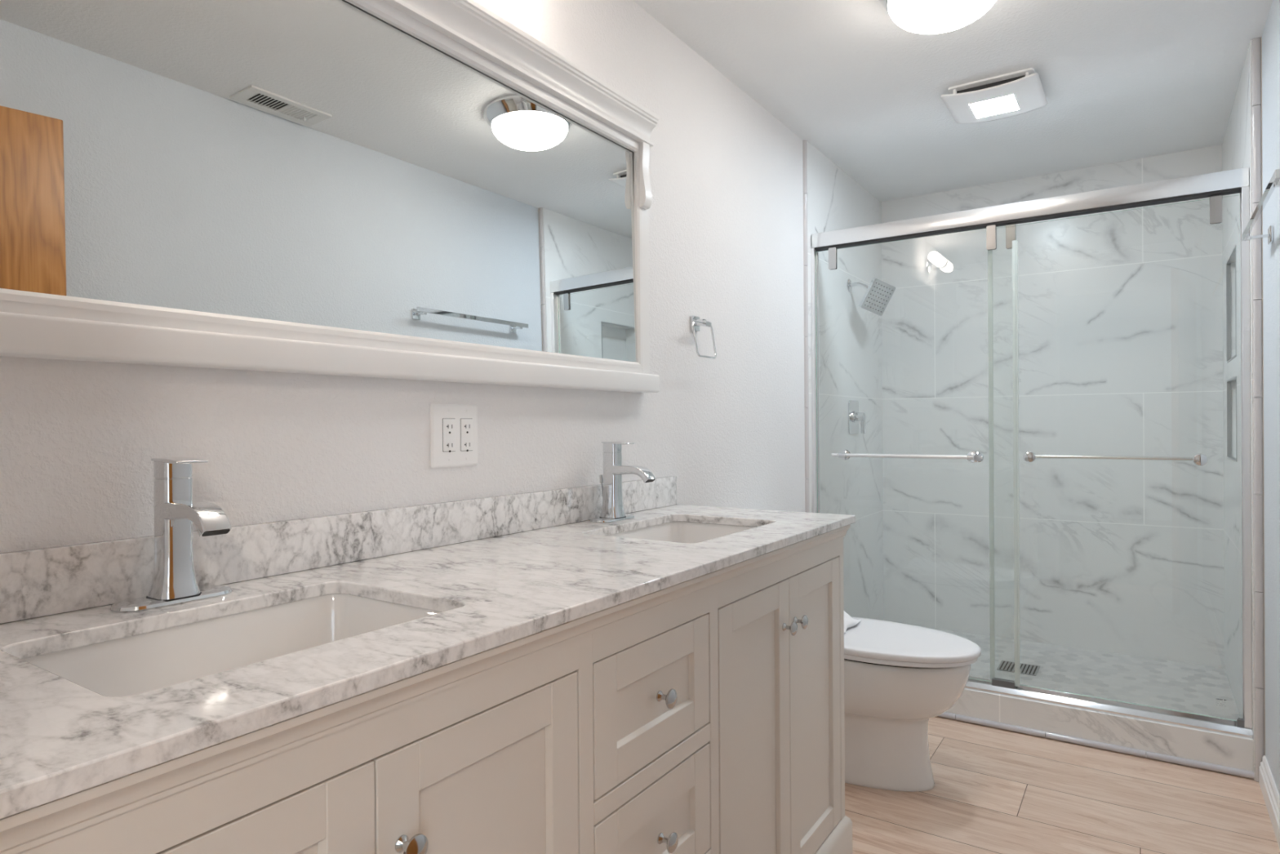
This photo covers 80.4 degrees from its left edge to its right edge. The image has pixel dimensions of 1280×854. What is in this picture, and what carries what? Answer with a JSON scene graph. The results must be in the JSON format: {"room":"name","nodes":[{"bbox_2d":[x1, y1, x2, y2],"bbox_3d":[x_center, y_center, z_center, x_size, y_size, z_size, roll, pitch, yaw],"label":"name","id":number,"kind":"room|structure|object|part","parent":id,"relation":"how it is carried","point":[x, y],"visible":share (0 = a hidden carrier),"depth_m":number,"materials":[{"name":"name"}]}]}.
{"room":"bathroom","nodes":[
{"label":"bathroom","id":0,"kind":"room"},
{"bbox_2d":[0,0,884,620],"bbox_3d":[0.167,-0.039,2.487,0.112,2.336,4.160,0,0,34],"label":"wall","id":1,"kind":"structure","parent":0,"point":[79,440],"depth_m":2.16,"materials":[{"name":"grey paint"}]},
{"bbox_2d":[0,0,659,392],"bbox_3d":[-0.402,-0.483,1.503,0.060,0.780,1.574,0,0,34],"label":"framed mirror","id":2,"kind":"object","parent":1,"relation":"attached to","point":[433,190],"visible":1,"depth_m":1.29,"materials":[{"name":"white mirror"}]},
{"bbox_3d":[-0.405,-0.829,1.502,0.060,0.087,1.556,0,0,34],"label":"crown","id":3,"kind":"part","parent":2,"relation":"part of","materials":[{"name":"white paint"}]},
{"bbox_2d":[0,475,676,623],"bbox_3d":[-0.419,0.197,1.511,0.020,0.086,1.876,0,0,34],"label":"backsplash","id":4,"kind":"structure","parent":1,"relation":"attached to","point":[35,583],"depth_m":1.25,"materials":[{"name":"stone"}]},
{"bbox_2d":[430,403,477,468],"bbox_3d":[-0.384,0.017,1.576,0.008,0.131,0.128,0,0,34],"label":"wall outlet","id":5,"kind":"object","parent":1,"relation":"attached to","point":[453,427],"visible":1,"depth_m":1.57,"materials":[{"name":"white plastic"}]},
{"bbox_2d":[442,417,455,452],"bbox_3d":[-0.394,0.017,1.559,0.001,0.069,0.035,0,0,34],"label":"receptacle","id":6,"kind":"object","parent":5,"relation":"attached to","point":[448,424],"depth_m":1.56,"materials":[{"name":"white plastic"}]},
{"bbox_2d":[460,417,473,451],"bbox_3d":[-0.366,0.017,1.599,0.003,0.070,0.035,0,0,34],"label":"receptacle","id":7,"kind":"object","parent":5,"relation":"attached to","point":[466,424],"depth_m":1.60,"materials":[{"name":"white plastic"}]},
{"bbox_2d":[690,315,716,359],"bbox_3d":[0.184,-0.284,2.375,0.066,0.138,0.126,0,0,34],"label":"towel ring","id":8,"kind":"object","parent":1,"relation":"attached to","point":[695,322],"visible":1,"depth_m":2.39,"materials":[{"name":"silver metal"}]},
{"bbox_2d":[802,139,808,512],"bbox_3d":[0.705,-0.044,3.201,0.012,2.334,0.015,0,0,34],"label":"trim","id":9,"kind":"structure","parent":1,"relation":"attached to","point":[804,141],"depth_m":3.20,"materials":[{"name":"grey metal"}]},
{"bbox_2d":[810,248,820,512],"bbox_3d":[0.757,0.104,3.254,0.014,1.737,0.054,0,0,34],"label":"channel","id":10,"kind":"object","parent":1,"relation":"attached to","point":[815,329],"visible":0.55,"depth_m":3.24,"materials":[{"name":"silver metal"}]},
{"bbox_2d":[848,400,866,433],"bbox_3d":[1.062,-0.048,3.669,0.060,0.162,0.146,0,0,34],"label":"shower valve","id":11,"kind":"object","parent":1,"relation":"attached to","point":[855,416],"visible":1,"depth_m":3.65,"materials":[{"name":"silver metal"}]},
{"bbox_3d":[1.039,-0.048,3.684,0.006,0.162,0.146,0,0,34],"label":"plate","id":12,"kind":"part","parent":11,"relation":"part of","materials":[{"name":"silver metal"}]},
{"bbox_3d":[1.064,-0.023,3.667,0.055,0.110,0.056,0,0,34],"label":"lever","id":13,"kind":"part","parent":11,"relation":"part of","materials":[{"name":"silver metal"}]},
{"bbox_2d":[846,277,895,315],"bbox_3d":[1.098,-0.622,3.599,0.203,0.182,0.136,0,0,34],"label":"showerhead","id":14,"kind":"object","parent":1,"relation":"attached to","point":[877,296],"visible":1,"depth_m":3.57,"materials":[{"name":"silver metal"}]},
{"bbox_3d":[1.056,-0.665,3.615,0.109,0.059,0.022,0,0,29],"label":"arm","id":15,"kind":"part","parent":14,"relation":"part of","materials":[{"name":"silver metal"}]},
{"bbox_2d":[937,711,1254,778],"bbox_3d":[1.335,1.108,2.801,1.464,0.021,0.013,0,0,34],"label":"trim","id":16,"kind":"structure","parent":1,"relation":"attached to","point":[1247,774],"depth_m":2.62,"materials":[{"name":"grey"}]},
{"bbox_2d":[632,0,1272,201],"bbox_3d":[0.790,-1.250,1.995,1.705,0.080,4.270,0,0,34],"label":"ceiling","id":17,"kind":"structure","parent":0,"point":[1122,80],"depth_m":2.60,"materials":[{"name":"paint"}]},
{"bbox_2d":[879,0,995,34],"bbox_3d":[0.815,-1.148,2.033,0.344,0.124,0.344,0,0,34],"label":"ceiling light","id":18,"kind":"object","parent":17,"relation":"attached to","point":[918,16],"visible":1,"depth_m":2.02,"materials":[{"name":"white glass"}]},
{"bbox_2d":[940,67,1047,124],"bbox_3d":[1.287,-1.191,2.746,0.314,0.048,0.312,0,0,34],"label":"exhaust fan","id":19,"kind":"object","parent":17,"relation":"attached to","point":[1015,93],"visible":1,"depth_m":2.70,"materials":[{"name":"white plastic"}]},
{"bbox_3d":[1.293,-1.174,2.760,0.147,0.013,0.153,0,0,34],"label":"light panel","id":20,"kind":"part","parent":19,"relation":"part of","materials":[{"name":"white plastic"}]},
{"bbox_2d":[880,144,1224,667],"bbox_3d":[1.951,-0.054,3.735,1.466,2.336,0.100,0,0,34],"label":"wall","id":21,"kind":"structure","parent":0,"point":[1114,345],"depth_m":3.62,"materials":[{"name":"stone"}]},
{"bbox_2d":[844,715,1279,853],"bbox_3d":[0.807,1.166,2.001,1.705,0.080,4.270,0,0,34],"label":"floor","id":22,"kind":"structure","parent":0,"point":[995,790],"depth_m":2.24,"materials":[{"name":"brown wood"}]},
{"bbox_2d":[0,524,852,853],"bbox_3d":[-0.180,0.697,1.363,0.570,0.874,1.824,0,0,34],"label":"vanity cabinet","id":23,"kind":"object","parent":22,"relation":"on","point":[703,714],"visible":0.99,"depth_m":1.03,"materials":[{"name":"white paint"}]},
{"bbox_3d":[-0.367,0.679,0.643,0.021,0.674,0.326,0,0,34],"label":"door","id":24,"kind":"part","parent":23,"relation":"part of","materials":[{"name":"white paint"}]},
{"bbox_3d":[-0.240,0.439,0.790,0.030,0.031,0.031,0,0,34],"label":"knob","id":25,"kind":"part","parent":23,"relation":"part of","materials":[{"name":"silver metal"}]},
{"bbox_2d":[0,504,855,819],"bbox_3d":[-0.190,0.249,1.365,0.562,0.020,1.888,0,0,34],"label":"countertop","id":26,"kind":"structure","parent":23,"relation":"on","point":[60,737],"depth_m":0.92,"materials":[{"name":"stone"}]},
{"bbox_2d":[110,457,231,612],"bbox_3d":[-0.621,0.143,1.038,0.164,0.200,0.153,0,0,34],"label":"faucet","id":27,"kind":"object","parent":26,"relation":"on","point":[174,580],"visible":1,"depth_m":1.04,"materials":[{"name":"silver metal"}]},
{"bbox_3d":[-0.653,0.239,1.060,0.060,0.008,0.153,0,0,34],"label":"deck plate","id":28,"kind":"part","parent":27,"relation":"part of","materials":[{"name":"silver metal"}]},
{"bbox_3d":[-0.639,0.046,1.050,0.075,0.006,0.041,0,0,34],"label":"lever","id":29,"kind":"part","parent":27,"relation":"part of","materials":[{"name":"silver metal"}]},
{"bbox_3d":[-0.599,0.123,1.024,0.111,0.041,0.039,0,0,34],"label":"spout","id":30,"kind":"part","parent":27,"relation":"part of","materials":[{"name":"silver metal"}]},
{"bbox_2d":[21,593,440,697],"bbox_3d":[-0.471,0.339,0.933,0.340,0.152,0.466,0,0,34],"label":"undermount sink","id":31,"kind":"object","parent":26,"relation":"in","point":[143,663],"visible":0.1,"depth_m":1.04,"materials":[{"name":"white ceramic"}]},
{"bbox_2d":[590,440,656,523],"bbox_3d":[-0.038,0.137,1.910,0.164,0.200,0.153,0,0,34],"label":"faucet","id":32,"kind":"object","parent":26,"relation":"on","point":[612,509],"visible":1,"depth_m":1.91,"materials":[{"name":"silver metal"}]},
{"bbox_3d":[-0.095,0.177,1.951,0.024,0.107,0.010,0,0,34],"label":"lift rod","id":33,"kind":"part","parent":32,"relation":"part of","materials":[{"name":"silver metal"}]},
{"bbox_3d":[-0.069,0.233,1.932,0.060,0.008,0.153,0,0,34],"label":"deck plate","id":34,"kind":"part","parent":32,"relation":"part of","materials":[{"name":"silver metal"}]},
{"bbox_3d":[-0.056,0.040,1.922,0.075,0.006,0.041,0,0,34],"label":"lever","id":35,"kind":"part","parent":32,"relation":"part of","materials":[{"name":"silver metal"}]},
{"bbox_3d":[-0.016,0.117,1.895,0.111,0.041,0.039,0,0,34],"label":"spout","id":36,"kind":"part","parent":32,"relation":"part of","materials":[{"name":"silver metal"}]},
{"bbox_2d":[608,521,755,542],"bbox_3d":[0.104,0.333,1.793,0.340,0.152,0.466,0,0,34],"label":"undermount sink","id":37,"kind":"object","parent":26,"relation":"in","point":[673,531],"visible":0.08,"depth_m":2.00,"materials":[{"name":"white ceramic"}]},
{"bbox_3d":[-0.184,0.677,0.916,0.021,0.674,0.329,0,0,34],"label":"door","id":38,"kind":"part","parent":23,"relation":"part of","materials":[{"name":"white paint"}]},
{"bbox_3d":[0.021,0.434,1.226,0.021,0.195,0.340,0,0,34],"label":"drawer","id":39,"kind":"part","parent":23,"relation":"part of","materials":[{"name":"white paint"}]},
{"bbox_3d":[0.023,0.664,1.226,0.021,0.189,0.340,0,0,34],"label":"drawer","id":40,"kind":"part","parent":23,"relation":"part of","materials":[{"name":"white paint"}]},
{"bbox_3d":[0.043,0.434,1.213,0.030,0.031,0.031,0,0,34],"label":"knob","id":41,"kind":"part","parent":23,"relation":"part of","materials":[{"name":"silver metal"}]},
{"bbox_3d":[0.045,0.664,1.214,0.030,0.031,0.031,0,0,34],"label":"knob","id":42,"kind":"part","parent":23,"relation":"part of","materials":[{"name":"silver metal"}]},
{"bbox_3d":[0.230,0.672,1.536,0.021,0.674,0.328,0,0,34],"label":"door","id":43,"kind":"part","parent":23,"relation":"part of","materials":[{"name":"white paint"}]},
{"bbox_3d":[0.324,0.433,1.633,0.030,0.031,0.031,0,0,34],"label":"knob","id":44,"kind":"part","parent":23,"relation":"part of","materials":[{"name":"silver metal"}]},
{"bbox_3d":[0.358,0.433,1.684,0.030,0.031,0.031,0,0,34],"label":"knob","id":45,"kind":"part","parent":23,"relation":"part of","materials":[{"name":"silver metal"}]},
{"bbox_3d":[0.414,0.671,1.810,0.021,0.674,0.328,0,0,34],"label":"door","id":46,"kind":"part","parent":23,"relation":"part of","materials":[{"name":"white paint"}]},
{"bbox_2d":[844,617,981,791],"bbox_3d":[0.706,0.737,2.499,0.775,0.774,0.420,0,0,34],"label":"toilet","id":47,"kind":"object","parent":22,"relation":"on","point":[898,677],"visible":0.46,"depth_m":2.33,"materials":[{"name":"white ceramic"}]},
{"bbox_2d":[844,610,861,632],"bbox_3d":[0.659,0.641,2.572,0.145,0.062,0.202,0,0,34],"label":"crumpled tissue","id":48,"kind":"object","parent":47,"relation":"on","point":[849,622],"visible":0.24,"depth_m":2.54,"materials":[{"name":"white paper"}]},
{"bbox_3d":[0.786,0.703,2.445,0.562,0.014,0.385,0,0,34],"label":"seat","id":49,"kind":"part","parent":47,"relation":"part of","materials":[{"name":"white plastic"}]},
{"bbox_3d":[0.786,0.684,2.445,0.581,0.021,0.393,0,0,34],"label":"lid","id":50,"kind":"part","parent":47,"relation":"part of","materials":[{"name":"white plastic"}]},
{"bbox_2d":[945,688,1253,771],"bbox_3d":[1.370,1.057,2.857,1.466,0.125,0.120,0,0,34],"label":"curb","id":51,"kind":"object","parent":22,"relation":"on","point":[1228,750],"visible":0.42,"depth_m":2.61,"materials":[{"name":"stone"}]},
{"bbox_2d":[964,675,1252,737],"bbox_3d":[1.365,0.971,2.848,1.461,0.046,0.080,0,0,34],"label":"track","id":52,"kind":"object","parent":51,"relation":"on","point":[997,686],"visible":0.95,"depth_m":2.64,"materials":[{"name":"silver metal"}]},
{"bbox_2d":[915,625,1240,719],"bbox_3d":[1.667,1.085,3.302,1.466,0.064,0.950,0,0,34],"label":"floor","id":53,"kind":"structure","parent":0,"point":[1190,687],"depth_m":3.21,"materials":[{"name":"white tile"}]},
{"bbox_2d":[996,660,1039,675],"bbox_3d":[1.651,1.051,3.301,0.152,0.003,0.148,0,0,34],"label":"floor drain","id":54,"kind":"object","parent":53,"relation":"on","point":[1020,668],"visible":1,"depth_m":3.30,"materials":[{"name":"silver metal"}]},
{"bbox_2d":[1222,0,1279,795],"bbox_3d":[1.485,-0.046,1.605,0.127,2.336,4.160,0,0,34],"label":"wall","id":55,"kind":"structure","parent":0,"point":[1271,33],"depth_m":2.36,"materials":[{"name":"grey paint"}]},
{"bbox_2d":[811,167,1248,251],"bbox_3d":[1.356,-0.795,2.849,1.461,0.067,0.062,0,0,34],"label":"header","id":56,"kind":"object","parent":55,"relation":"attached to","point":[1229,181],"visible":0.9,"depth_m":2.74,"materials":[{"name":"silver metal"}]},
{"bbox_2d":[815,223,1017,686],"bbox_3d":[1.071,0.104,3.008,0.778,1.724,0.063,0,0,34],"label":"sliding shower door","id":57,"kind":"structure","parent":56,"relation":"hanging from","point":[991,230],"depth_m":2.97,"materials":[{"name":"clear glass"}]},
{"bbox_3d":[0.851,0.117,3.159,0.042,0.042,0.058,0,0,34],"label":"rail mount","id":58,"kind":"part","parent":57,"relation":"part of","materials":[{"name":"silver metal"}]},
{"bbox_3d":[1.266,0.114,2.881,0.042,0.042,0.058,0,0,34],"label":"rail mount","id":59,"kind":"part","parent":57,"relation":"part of","materials":[{"name":"silver metal"}]},
{"bbox_3d":[1.273,0.114,2.850,0.038,0.038,0.017,0,0,14],"label":"rail knob","id":60,"kind":"part","parent":57,"relation":"part of","materials":[{"name":"silver metal"}]},
{"bbox_2d":[989,194,1242,720],"bbox_3d":[1.646,0.100,2.678,0.754,1.724,0.071,0,0,34],"label":"sliding shower door","id":61,"kind":"structure","parent":56,"relation":"hanging from","point":[1215,201],"depth_m":2.65,"materials":[{"name":"clear glass"}]},
{"bbox_3d":[1.449,0.110,2.809,0.041,0.041,0.071,0,0,34],"label":"rail mount","id":62,"kind":"part","parent":61,"relation":"part of","materials":[{"name":"silver metal"}]},
{"bbox_3d":[1.870,0.108,2.528,0.041,0.041,0.071,0,0,34],"label":"rail mount","id":63,"kind":"part","parent":61,"relation":"part of","materials":[{"name":"silver metal"}]},
{"bbox_2d":[1226,244,1236,362],"bbox_3d":[2.310,-0.467,2.948,0.014,0.410,0.385,0,0,34],"label":"trim","id":64,"kind":"structure","parent":55,"relation":"attached to","point":[1233,255],"depth_m":3.10,"materials":[{"name":"grey metal"}]},
{"bbox_2d":[1226,376,1236,462],"bbox_3d":[2.313,-0.031,2.949,0.014,0.317,0.385,0,0,34],"label":"trim","id":65,"kind":"structure","parent":55,"relation":"attached to","point":[1228,381],"depth_m":3.10,"materials":[{"name":"grey metal"}]},
{"bbox_2d":[1240,186,1252,728],"bbox_3d":[1.961,0.098,2.449,0.020,1.737,0.054,0,0,34],"label":"channel","id":66,"kind":"object","parent":55,"relation":"attached to","point":[1245,194],"visible":0.92,"depth_m":2.43,"materials":[{"name":"silver metal"}]},
{"bbox_2d":[1251,37,1264,782],"bbox_3d":[1.941,-0.051,2.376,0.022,2.334,0.012,0,0,34],"label":"trim","id":67,"kind":"structure","parent":55,"relation":"attached to","point":[1255,42],"depth_m":2.37,"materials":[{"name":"grey metal"}]},
{"bbox_2d":[1242,168,1279,244],"bbox_3d":[1.627,-0.551,1.946,0.064,0.046,0.700,0,0,34],"label":"towel bar","id":68,"kind":"object","parent":55,"relation":"attached to","point":[1274,182],"visible":1,"depth_m":1.96,"materials":[{"name":"silver metal"}]},
{"bbox_2d":[1261,36,1265,755],"bbox_3d":[1.951,-0.096,2.370,0.002,2.246,0.009,0,0,34],"label":"trim","id":69,"kind":"structure","parent":55,"relation":"attached to","point":[1261,37],"depth_m":2.37,"materials":[{"name":"beige"}]},
{"bbox_2d":[1258,755,1279,848],"bbox_3d":[1.125,1.081,1.139,0.016,0.090,2.961,0,0,34],"label":"baseboard","id":70,"kind":"structure","parent":55,"relation":"attached to","point":[1270,793],"depth_m":2.18,"materials":[{"name":"white paint"}]}
]}

